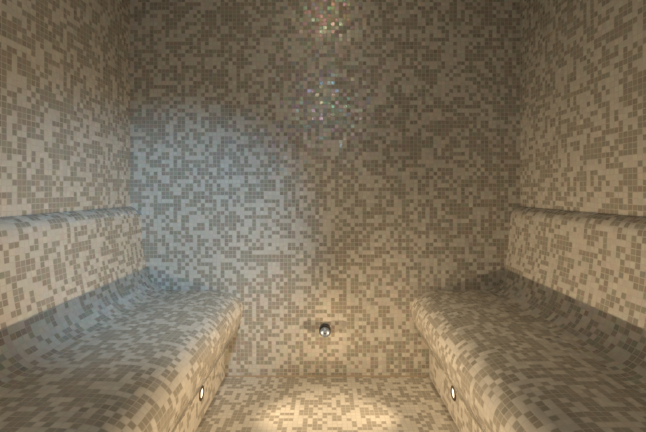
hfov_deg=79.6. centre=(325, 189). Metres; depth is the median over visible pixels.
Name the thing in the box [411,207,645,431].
bench
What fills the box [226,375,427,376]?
trim
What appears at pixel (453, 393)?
recessed light
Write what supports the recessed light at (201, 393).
attached to the bench at (89, 342)
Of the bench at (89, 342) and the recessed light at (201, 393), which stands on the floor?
the bench at (89, 342)
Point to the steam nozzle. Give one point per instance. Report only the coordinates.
(324, 328)
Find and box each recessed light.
[199,385,203,400]
[451,385,455,400]
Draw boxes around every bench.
[0,207,242,431]
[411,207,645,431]
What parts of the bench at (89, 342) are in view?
backrest, seat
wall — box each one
[0,0,129,217]
[130,0,519,376]
[520,0,645,216]
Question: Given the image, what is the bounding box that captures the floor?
[195,377,459,431]
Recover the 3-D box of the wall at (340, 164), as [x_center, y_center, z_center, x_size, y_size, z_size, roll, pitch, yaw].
[-0.004,-0.163,2.000,2.192,2.190,0.120,0,0,0]
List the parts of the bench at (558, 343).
seat, backrest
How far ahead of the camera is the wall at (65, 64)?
1.45 m
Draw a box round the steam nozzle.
[319,323,330,336]
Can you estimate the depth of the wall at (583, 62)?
1.47 m
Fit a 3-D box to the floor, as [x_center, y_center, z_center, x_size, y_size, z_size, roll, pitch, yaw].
[-0.004,0.983,0.665,2.192,0.100,2.790,0,0,0]

